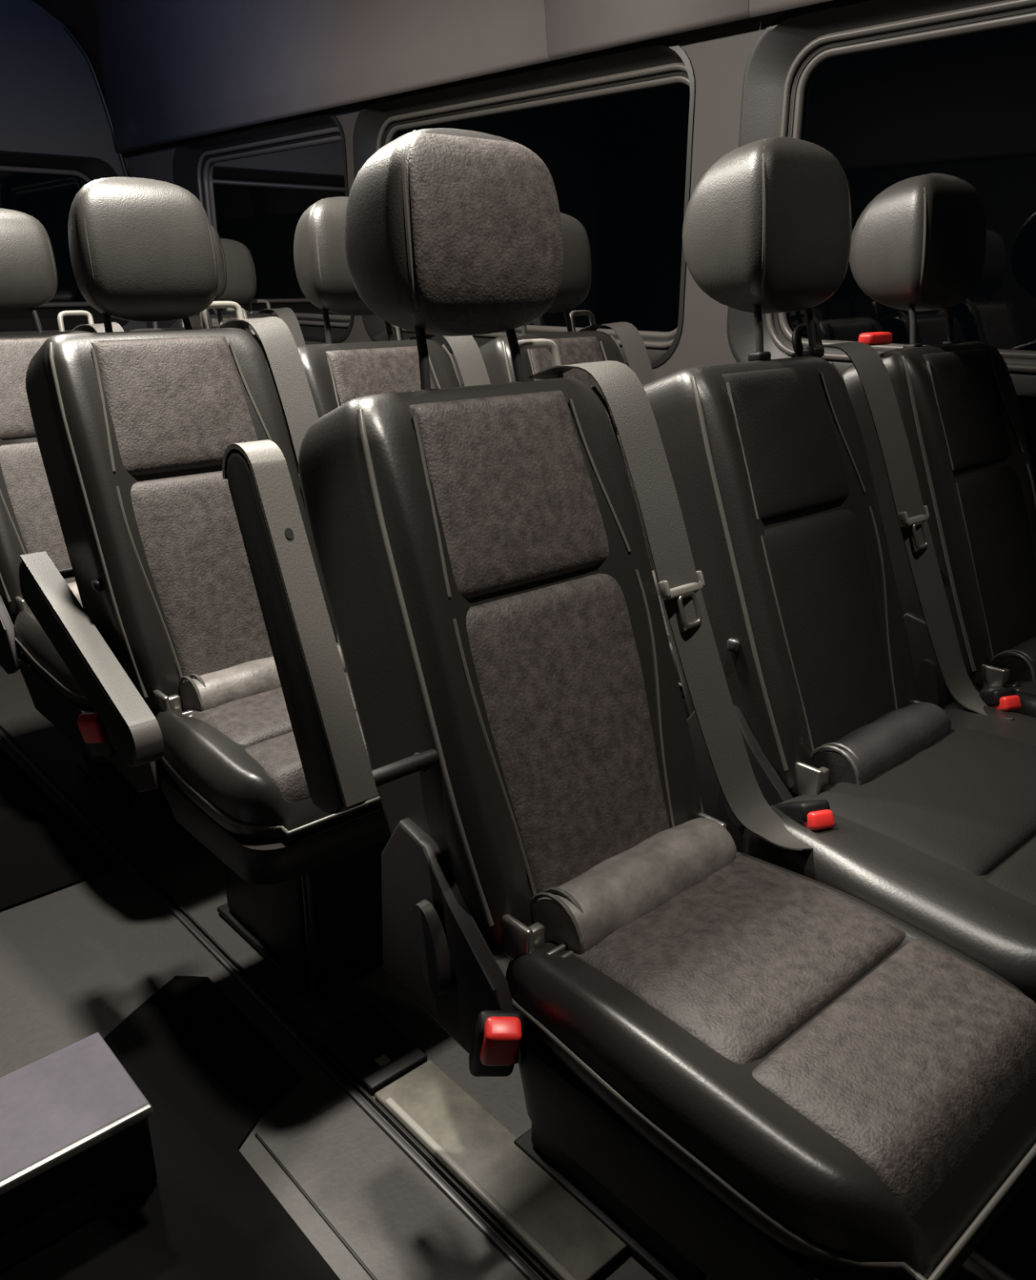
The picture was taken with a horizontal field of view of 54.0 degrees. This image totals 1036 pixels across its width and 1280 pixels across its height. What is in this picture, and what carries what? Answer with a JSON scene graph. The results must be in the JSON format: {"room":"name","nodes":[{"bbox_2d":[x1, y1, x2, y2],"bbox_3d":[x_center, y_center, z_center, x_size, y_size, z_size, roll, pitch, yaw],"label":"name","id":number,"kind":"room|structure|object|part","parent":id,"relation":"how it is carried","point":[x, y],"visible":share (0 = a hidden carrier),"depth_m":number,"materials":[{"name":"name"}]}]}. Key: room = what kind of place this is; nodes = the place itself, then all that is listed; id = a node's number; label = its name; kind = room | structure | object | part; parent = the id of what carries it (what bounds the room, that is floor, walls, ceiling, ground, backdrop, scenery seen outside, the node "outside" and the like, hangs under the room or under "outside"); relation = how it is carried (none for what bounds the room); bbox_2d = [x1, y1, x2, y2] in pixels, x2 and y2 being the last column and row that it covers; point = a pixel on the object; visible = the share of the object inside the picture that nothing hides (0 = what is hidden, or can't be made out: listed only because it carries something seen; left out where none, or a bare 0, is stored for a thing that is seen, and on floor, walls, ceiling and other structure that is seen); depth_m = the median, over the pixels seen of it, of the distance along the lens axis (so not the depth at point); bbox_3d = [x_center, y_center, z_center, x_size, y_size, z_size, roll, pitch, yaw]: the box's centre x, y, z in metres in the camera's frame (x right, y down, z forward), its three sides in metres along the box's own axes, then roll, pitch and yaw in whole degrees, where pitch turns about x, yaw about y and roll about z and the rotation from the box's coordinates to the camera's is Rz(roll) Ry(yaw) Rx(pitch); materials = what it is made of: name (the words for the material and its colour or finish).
{"room":"vehicle interior","nodes":[
{"label":"vehicle interior","id":0,"kind":"room"},
{"bbox_2d":[0,0,146,333],"bbox_3d":[-3.083,-1.515,4.116,3.150,2.360,0.050,-17,26,-39],"label":"wall","id":1,"kind":"structure","parent":0,"point":[51,103],"depth_m":4.62,"materials":[{"name":"grey plastic"}]},
{"bbox_2d":[0,150,128,330],"bbox_3d":[-2.480,-1.792,4.576,1.450,0.770,0.070,-17,26,-39],"label":"window","id":2,"kind":"structure","parent":1,"relation":"in","point":[44,187],"depth_m":4.80,"materials":[{"name":"black glass"}]},
{"bbox_3d":[-2.500,-1.818,4.590,1.250,0.610,0.001,-17,26,-39],"label":"pane","id":3,"kind":"part","parent":2,"relation":"part of","materials":[{"name":"black glass"}]},
{"bbox_2d":[63,25,129,177],"bbox_3d":[-1.964,-2.489,4.766,0.231,0.660,0.024,-17,26,-39],"label":"trim","id":4,"kind":"structure","parent":1,"relation":"attached to","point":[68,31],"depth_m":4.74,"materials":[{"name":"black plastic"}]},
{"bbox_2d":[31,0,831,153],"bbox_3d":[-1.500,-1.706,2.167,3.142,0.650,4.697,-17,26,-39],"label":"ceiling","id":5,"kind":"structure","parent":0,"point":[167,71],"depth_m":3.52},
{"bbox_2d":[0,652,1035,1279],"bbox_3d":[-0.767,0.499,2.087,3.350,0.060,7.100,-17,26,-39],"label":"floor","id":6,"kind":"structure","parent":0,"point":[77,960],"depth_m":1.65,"materials":[{"name":"plastic"}]},
{"bbox_2d":[0,1032,157,1271],"bbox_3d":[-0.847,0.732,1.110,0.860,0.145,0.192,-17,26,-39],"label":"step","id":7,"kind":"structure","parent":6,"relation":"on","point":[76,1143],"depth_m":1.28,"materials":[{"name":"black plastic"}]},
{"bbox_2d":[0,208,168,816],"bbox_3d":[-0.910,-0.266,2.225,0.473,1.282,0.865,-18,27,-41],"label":"passenger seat","id":8,"kind":"object","parent":6,"relation":"on","point":[29,522],"visible":0.3,"depth_m":2.25,"materials":[{"name":"black leather"}]},
{"bbox_3d":[-1.090,-0.569,2.297,0.276,0.212,0.096,-17,26,-39],"label":"panel","id":9,"kind":"part","parent":8,"relation":"part of","materials":[{"name":"grey fabric"}]},
{"bbox_3d":[-1.107,-0.735,2.334,0.019,0.107,0.026,-17,20,-39],"label":"headrest post","id":10,"kind":"part","parent":8,"relation":"part of","materials":[{"name":"silver metal"}]},
{"bbox_3d":[-1.016,-0.270,2.317,0.282,0.356,0.151,-17,26,-39],"label":"panel","id":11,"kind":"part","parent":8,"relation":"part of","materials":[{"name":"grey fabric"}]},
{"bbox_3d":[-1.088,-0.377,2.364,0.380,0.643,0.362,-17,26,-39],"label":"backrest","id":12,"kind":"part","parent":8,"relation":"part of","materials":[{"name":"black leather"}]},
{"bbox_2d":[14,610,93,708],"bbox_3d":[-0.807,0.003,2.166,0.400,0.124,0.490,-17,26,-39],"label":"seat cushion","id":13,"kind":"object","parent":8,"relation":"on","point":[39,661],"depth_m":2.05,"materials":[{"name":"black leather"}]},
{"bbox_3d":[-0.857,0.270,2.244,0.016,0.238,0.016,-17,26,-39],"label":"leg","id":14,"kind":"part","parent":8,"relation":"part of","materials":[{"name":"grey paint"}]},
{"bbox_2d":[0,975,340,1279],"bbox_3d":[-0.493,0.820,1.095,0.870,0.006,1.180,-17,26,-39],"label":"shadow","id":15,"kind":"object","parent":6,"relation":"on","point":[207,1076],"visible":0.72,"depth_m":1.37,"materials":[{"name":"black"}]},
{"bbox_2d":[128,224,255,335],"bbox_3d":[-0.602,-0.360,2.486,0.869,1.282,0.459,18,27,41],"label":"passenger seat","id":16,"kind":"object","parent":6,"relation":"on","point":[221,265],"visible":0.02,"depth_m":2.56,"materials":[{"name":"black leather"}]},
{"bbox_3d":[-0.898,-0.798,2.509,0.019,0.107,0.026,-17,20,-39],"label":"headrest post","id":17,"kind":"part","parent":16,"relation":"part of","materials":[{"name":"black metal"}]},
{"bbox_3d":[-0.783,-0.469,2.621,0.360,0.643,0.362,-17,26,-39],"label":"backrest","id":18,"kind":"part","parent":16,"relation":"part of","materials":[{"name":"black leather"}]},
{"bbox_3d":[-0.794,-0.830,2.597,0.019,0.107,0.026,-17,20,-39],"label":"headrest post","id":19,"kind":"part","parent":16,"relation":"part of","materials":[{"name":"grey metal"}]},
{"bbox_2d":[18,177,391,999],"bbox_3d":[-0.446,-0.075,1.675,0.530,1.293,0.737,-17,26,-39],"label":"passenger seat","id":20,"kind":"object","parent":6,"relation":"on","point":[168,645],"visible":0.71,"depth_m":1.65,"materials":[{"name":"black leather"}]},
{"bbox_3d":[-0.695,0.020,1.631,0.043,0.239,0.449,-17,26,-39],"label":"armrest","id":21,"kind":"part","parent":20,"relation":"part of","materials":[{"name":"black plastic"}]},
{"bbox_3d":[-0.678,-0.502,1.685,0.019,0.107,0.026,-17,20,-39],"label":"headrest post","id":22,"kind":"part","parent":20,"relation":"part of","materials":[{"name":"black metal"}]},
{"bbox_3d":[-0.660,0.125,1.649,0.014,0.104,0.059,-17,26,-39],"label":"recliner lever","id":23,"kind":"part","parent":20,"relation":"part of","materials":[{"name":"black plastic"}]},
{"bbox_3d":[-0.573,-0.396,1.711,0.284,0.212,0.096,-17,26,-39],"label":"panel","id":24,"kind":"part","parent":20,"relation":"part of","materials":[{"name":"grey fabric"}]},
{"bbox_3d":[-0.571,-0.203,1.777,0.392,0.643,0.362,-17,26,-39],"label":"backrest","id":25,"kind":"part","parent":20,"relation":"part of","materials":[{"name":"grey fabric"}]},
{"bbox_3d":[-0.573,-0.534,1.773,0.019,0.107,0.026,-17,20,-39],"label":"headrest post","id":26,"kind":"part","parent":20,"relation":"part of","materials":[{"name":"black metal"}]},
{"bbox_3d":[-0.499,-0.096,1.730,0.291,0.356,0.151,-17,26,-39],"label":"panel","id":27,"kind":"part","parent":20,"relation":"part of","materials":[{"name":"grey fabric"}]},
{"bbox_2d":[155,709,382,844],"bbox_3d":[-0.328,0.162,1.620,0.410,0.124,0.375,-17,26,-39],"label":"seat cushion","id":28,"kind":"object","parent":20,"relation":"on","point":[238,774],"depth_m":1.46,"materials":[{"name":"black leather"}]},
{"bbox_3d":[-0.369,0.100,1.646,0.300,0.024,0.193,-17,26,-39],"label":"cushion panel","id":29,"kind":"part","parent":20,"relation":"part of","materials":[{"name":"grey fabric"}]},
{"bbox_3d":[-0.259,0.163,1.538,0.300,0.055,0.127,-17,26,-39],"label":"cushion panel","id":30,"kind":"part","parent":20,"relation":"part of","materials":[{"name":"grey fabric"}]},
{"bbox_3d":[-0.340,0.443,1.657,0.016,0.308,0.016,-17,26,-39],"label":"leg","id":31,"kind":"part","parent":20,"relation":"part of","materials":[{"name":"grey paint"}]},
{"bbox_2d":[170,238,305,346],"bbox_3d":[-0.750,-0.652,3.336,0.473,1.257,0.865,-18,27,-41],"label":"passenger seat","id":32,"kind":"object","parent":6,"relation":"on","point":[241,286],"visible":0.1,"depth_m":3.40,"materials":[{"name":"black leather"}]},
{"bbox_3d":[-0.928,-0.774,3.471,0.380,0.643,0.362,-17,26,-39],"label":"backrest","id":33,"kind":"part","parent":32,"relation":"part of","materials":[{"name":"black leather"}]},
{"bbox_3d":[-0.930,-0.967,3.404,0.276,0.212,0.096,-17,26,-39],"label":"panel","id":34,"kind":"part","parent":32,"relation":"part of","materials":[{"name":"grey fabric"}]},
{"bbox_2d":[0,724,553,1279],"bbox_3d":[-1.008,0.381,2.315,0.019,0.010,5.200,-17,26,-39],"label":"track","id":35,"kind":"object","parent":6,"relation":"on","point":[432,1175],"visible":1,"depth_m":1.57,"materials":[{"name":"grey metal"}]},
{"bbox_2d":[254,1133,377,1279],"bbox_3d":[-0.104,0.799,1.157,0.004,0.003,0.800,-17,26,-39],"label":"trim","id":36,"kind":"structure","parent":6,"relation":"on","point":[337,1233],"depth_m":1.32,"materials":[{"name":"black plastic"}]},
{"bbox_2d":[315,1004,427,1093],"bbox_3d":[-0.231,0.636,1.591,0.105,0.014,0.160,-17,26,-39],"label":"floor plate","id":37,"kind":"object","parent":6,"relation":"on","point":[371,1048],"visible":1,"depth_m":1.58,"materials":[{"name":"black plastic"}]},
{"bbox_2d":[293,196,490,418],"bbox_3d":[-0.071,-0.157,1.919,0.487,1.282,0.852,-17,26,-39],"label":"passenger seat","id":38,"kind":"object","parent":6,"relation":"on","point":[337,374],"visible":0.17,"depth_m":1.93,"materials":[{"name":"black leather"}]},
{"bbox_3d":[-0.366,-0.597,1.947,0.019,0.107,0.026,-17,20,-39],"label":"headrest post","id":39,"kind":"part","parent":38,"relation":"part of","materials":[{"name":"metal"}]},
{"bbox_3d":[-0.250,-0.267,2.059,0.380,0.643,0.362,-17,26,-39],"label":"backrest","id":40,"kind":"part","parent":38,"relation":"part of","materials":[{"name":"grey fabric"}]},
{"bbox_3d":[-0.253,-0.460,1.992,0.276,0.212,0.096,-17,26,-39],"label":"panel","id":41,"kind":"part","parent":38,"relation":"part of","materials":[{"name":"grey fabric"}]},
{"bbox_3d":[-0.262,-0.628,2.035,0.019,0.107,0.026,-17,20,-39],"label":"headrest post","id":42,"kind":"part","parent":38,"relation":"part of","materials":[{"name":"black metal"}]},
{"bbox_2d":[374,1060,627,1279],"bbox_3d":[-0.032,0.712,1.383,0.105,0.014,0.425,-17,26,-39],"label":"floor plate","id":43,"kind":"object","parent":6,"relation":"on","point":[482,1153],"visible":1,"depth_m":1.36,"materials":[{"name":"grey plastic"}]},
{"bbox_2d":[478,212,689,719],"bbox_3d":[0.304,-0.268,2.236,0.489,1.277,0.852,-17,26,-39],"label":"passenger seat","id":44,"kind":"object","parent":6,"relation":"on","point":[587,344],"visible":0.16,"depth_m":2.30,"materials":[{"name":"black leather"}]},
{"bbox_3d":[0.010,-0.706,2.266,0.019,0.107,0.026,-17,20,-39],"label":"headrest post","id":45,"kind":"part","parent":44,"relation":"part of","materials":[{"name":"silver metal"}]},
{"bbox_3d":[0.126,-0.381,2.376,0.380,0.643,0.362,-17,26,-39],"label":"backrest","id":46,"kind":"part","parent":44,"relation":"part of","materials":[{"name":"grey fabric"}]},
{"bbox_3d":[0.115,-0.737,2.353,0.019,0.107,0.026,-17,20,-39],"label":"headrest post","id":47,"kind":"part","parent":44,"relation":"part of","materials":[{"name":"black metal"}]},
{"bbox_3d":[0.124,-0.573,2.309,0.276,0.212,0.096,-17,26,-39],"label":"panel","id":48,"kind":"part","parent":44,"relation":"part of","materials":[{"name":"grey fabric"}]},
{"bbox_3d":[0.198,-0.274,2.329,0.282,0.356,0.151,-17,26,-39],"label":"panel","id":49,"kind":"part","parent":44,"relation":"part of","materials":[{"name":"black leather"}]},
{"bbox_3d":[0.354,-0.068,2.217,0.330,0.024,0.252,-17,26,-39],"label":"cushion panel","id":50,"kind":"part","parent":44,"relation":"part of","materials":[{"name":"grey fabric"}]},
{"bbox_2d":[666,635,685,699],"bbox_3d":[0.407,-0.002,2.178,0.440,0.124,0.490,-17,26,-39],"label":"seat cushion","id":51,"kind":"object","parent":44,"relation":"on","point":[668,637],"depth_m":1.97,"materials":[{"name":"black leather"}]},
{"bbox_2d":[222,128,1035,1279],"bbox_3d":[0.122,0.127,1.103,0.596,1.295,0.879,-17,26,-39],"label":"passenger seat","id":52,"kind":"object","parent":6,"relation":"on","point":[742,1066],"visible":1,"depth_m":1.10,"materials":[{"name":"black leather"}]},
{"bbox_3d":[-0.219,-0.007,1.014,0.038,0.354,0.185,-17,26,-39],"label":"armrest","id":53,"kind":"part","parent":52,"relation":"part of","materials":[{"name":"black plastic"}]},
{"bbox_3d":[-0.110,-0.324,1.165,0.019,0.107,0.026,-17,20,-39],"label":"headrest post","id":54,"kind":"part","parent":52,"relation":"part of","materials":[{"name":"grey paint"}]},
{"bbox_3d":[-0.095,0.346,1.138,0.014,0.104,0.059,-17,26,-39],"label":"recliner lever","id":55,"kind":"part","parent":52,"relation":"part of","materials":[{"name":"black plastic"}]},
{"bbox_3d":[-0.035,-0.466,1.157,0.221,0.202,0.037,-17,20,-39],"label":"headrest panel","id":56,"kind":"part","parent":52,"relation":"part of","materials":[{"name":"grey fabric"}]},
{"bbox_3d":[-0.005,0.017,1.268,0.396,0.643,0.362,-17,26,-39],"label":"backrest","id":57,"kind":"part","parent":52,"relation":"part of","materials":[{"name":"grey fabric"}]},
{"bbox_3d":[-0.007,-0.176,1.201,0.287,0.212,0.096,-17,26,-39],"label":"panel","id":58,"kind":"part","parent":52,"relation":"part of","materials":[{"name":"grey fabric"}]},
{"bbox_3d":[-0.005,-0.356,1.253,0.019,0.107,0.026,-17,20,-39],"label":"headrest post","id":59,"kind":"part","parent":52,"relation":"part of","materials":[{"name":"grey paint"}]},
{"bbox_3d":[0.067,0.124,1.221,0.294,0.356,0.151,-17,26,-39],"label":"panel","id":60,"kind":"part","parent":52,"relation":"part of","materials":[{"name":"grey fabric"}]},
{"bbox_3d":[0.221,-0.039,1.308,0.037,0.044,0.021,-17,26,-39],"label":"tongue plate","id":61,"kind":"part","parent":52,"relation":"part of","materials":[{"name":"silver metal"}]},
{"bbox_3d":[0.236,0.326,1.121,0.320,0.024,0.252,-17,26,-39],"label":"cushion panel","id":62,"kind":"part","parent":52,"relation":"part of","materials":[{"name":"grey fabric"}]},
{"bbox_2d":[505,850,1035,1279],"bbox_3d":[0.276,0.397,1.071,0.406,0.121,0.490,-17,26,-39],"label":"seat cushion","id":63,"kind":"object","parent":52,"relation":"on","point":[842,1091],"depth_m":0.96,"materials":[{"name":"grey fabric"}]},
{"bbox_3d":[0.380,0.401,0.978,0.320,0.055,0.166,-17,26,-39],"label":"cushion panel","id":64,"kind":"part","parent":52,"relation":"part of","materials":[{"name":"grey fabric"}]},
{"bbox_2d":[635,136,1035,1003],"bbox_3d":[0.548,-0.026,1.470,0.685,1.339,0.909,-17,26,-39],"label":"passenger seat","id":65,"kind":"object","parent":6,"relation":"on","point":[922,814],"visible":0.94,"depth_m":1.49,"materials":[{"name":"black leather"}]},
{"bbox_3d":[0.320,0.220,1.488,0.014,0.104,0.059,-17,26,-39],"label":"recliner lever","id":66,"kind":"part","parent":65,"relation":"part of","materials":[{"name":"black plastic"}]},
{"bbox_3d":[0.370,-0.482,1.568,0.019,0.107,0.026,-17,20,-39],"label":"headrest post","id":67,"kind":"part","parent":65,"relation":"part of","materials":[{"name":"metal"}]},
{"bbox_3d":[0.410,-0.108,1.617,0.396,0.643,0.362,-17,26,-39],"label":"backrest","id":68,"kind":"part","parent":65,"relation":"part of","materials":[{"name":"black leather"}]},
{"bbox_3d":[0.408,-0.301,1.551,0.287,0.212,0.096,-17,26,-39],"label":"panel","id":69,"kind":"part","parent":65,"relation":"part of","materials":[{"name":"black leather"}]},
{"bbox_3d":[0.474,-0.513,1.656,0.019,0.107,0.026,-17,20,-39],"label":"headrest post","id":70,"kind":"part","parent":65,"relation":"part of","materials":[{"name":"black metal"}]},
{"bbox_3d":[0.482,-0.002,1.570,0.294,0.356,0.151,-17,26,-39],"label":"panel","id":71,"kind":"part","parent":65,"relation":"part of","materials":[{"name":"black leather"}]},
{"bbox_2d":[741,701,1035,1003],"bbox_3d":[0.685,0.273,1.415,0.676,0.123,0.490,-17,26,-39],"label":"seat cushion","id":72,"kind":"object","parent":65,"relation":"on","point":[936,834],"depth_m":1.32,"materials":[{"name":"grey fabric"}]},
{"bbox_3d":[0.665,-0.173,1.682,0.037,0.044,0.021,-17,26,-39],"label":"tongue plate","id":73,"kind":"part","parent":65,"relation":"part of","materials":[{"name":"silver metal"}]},
{"bbox_3d":[0.632,0.206,1.454,0.430,0.024,0.252,-17,26,-39],"label":"cushion panel","id":74,"kind":"part","parent":65,"relation":"part of","materials":[{"name":"black leather"}]},
{"bbox_3d":[0.775,0.282,1.311,0.430,0.055,0.166,-17,26,-39],"label":"cushion panel","id":75,"kind":"part","parent":65,"relation":"part of","materials":[{"name":"black"}]},
{"bbox_2d":[840,173,1035,717],"bbox_3d":[0.970,-0.140,1.822,0.554,1.316,0.899,-17,26,-39],"label":"passenger seat","id":76,"kind":"object","parent":6,"relation":"on","point":[919,244],"visible":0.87,"depth_m":1.85,"materials":[{"name":"black leather"}]},
{"bbox_3d":[0.649,-0.547,1.846,0.075,0.022,0.030,-17,26,-39],"label":"release handle","id":77,"kind":"part","parent":76,"relation":"part of","materials":[{"name":"red plastic"}]},
{"bbox_3d":[0.724,-0.582,1.869,0.019,0.107,0.026,-17,20,-39],"label":"headrest post","id":78,"kind":"part","parent":76,"relation":"part of","materials":[{"name":"grey metal"}]},
{"bbox_3d":[0.754,0.089,1.853,0.014,0.104,0.059,-17,26,-39],"label":"recliner lever","id":79,"kind":"part","parent":76,"relation":"part of","materials":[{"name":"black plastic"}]},
{"bbox_3d":[0.847,-0.240,1.984,0.400,0.643,0.362,-17,26,-39],"label":"backrest","id":80,"kind":"part","parent":76,"relation":"part of","materials":[{"name":"black leather"}]},
{"bbox_3d":[0.828,-0.614,1.957,0.019,0.107,0.026,-17,20,-39],"label":"headrest post","id":81,"kind":"part","parent":76,"relation":"part of","materials":[{"name":"black metal"}]},
{"bbox_3d":[0.844,-0.433,1.918,0.290,0.212,0.096,-17,26,-39],"label":"panel","id":82,"kind":"part","parent":76,"relation":"part of","materials":[{"name":"black leather"}]},
{"bbox_3d":[0.918,-0.134,1.937,0.297,0.356,0.151,-17,26,-39],"label":"panel","id":83,"kind":"part","parent":76,"relation":"part of","materials":[{"name":"black leather"}]},
{"bbox_2d":[979,684,1035,717],"bbox_3d":[1.127,0.139,1.786,0.480,0.124,0.490,-17,26,-39],"label":"seat cushion","id":84,"kind":"object","parent":76,"relation":"on","point":[1026,693],"depth_m":1.76,"materials":[{"name":"black leather"}]},
{"bbox_3d":[1.074,0.073,1.826,0.370,0.024,0.252,-17,26,-39],"label":"cushion panel","id":85,"kind":"part","parent":76,"relation":"part of","materials":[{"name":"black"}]},
{"bbox_2d":[126,0,1035,453],"bbox_3d":[0.414,-1.091,2.639,0.020,0.960,6.900,-17,26,-39],"label":"wall","id":86,"kind":"structure","parent":0,"point":[718,55],"depth_m":2.53,"materials":[{"name":"grey plastic"}]},
{"bbox_2d":[172,111,354,342],"bbox_3d":[-1.059,-1.679,4.217,0.081,0.800,1.425,-17,26,-39],"label":"window","id":87,"kind":"structure","parent":86,"relation":"in","point":[254,184],"depth_m":4.18,"materials":[{"name":"black glass"}]},
{"bbox_3d":[-0.987,-1.672,4.191,0.001,0.645,1.200,-17,26,-39],"label":"pane","id":88,"kind":"part","parent":87,"relation":"part of","materials":[{"name":"black glass"}]},
{"bbox_2d":[352,39,695,368],"bbox_3d":[-0.042,-1.295,3.147,0.081,0.800,1.525,-17,26,-39],"label":"window","id":89,"kind":"structure","parent":86,"relation":"in","point":[612,130],"depth_m":2.86,"materials":[{"name":"black glass"}]},
{"bbox_3d":[0.009,-1.296,3.142,0.001,0.645,1.390,-17,26,-39],"label":"pane","id":90,"kind":"part","parent":89,"relation":"part of","materials":[{"name":"black glass"}]},
{"bbox_2d":[726,0,1035,402],"bbox_3d":[1.143,-0.847,1.900,0.081,0.800,1.750,-17,26,-39],"label":"window","id":91,"kind":"structure","parent":86,"relation":"in","point":[895,91],"depth_m":2.18,"materials":[{"name":"black glass"}]},
{"bbox_3d":[1.169,-0.857,1.922,0.001,0.645,1.530,-17,26,-39],"label":"pane","id":92,"kind":"part","parent":91,"relation":"part of","materials":[{"name":"black glass"}]},
{"bbox_2d":[461,383,1035,471],"bbox_3d":[0.407,-0.260,2.930,0.001,0.800,6.900,-17,26,-39],"label":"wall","id":93,"kind":"structure","parent":0,"point":[1033,454],"depth_m":2.10,"materials":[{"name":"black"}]}
]}

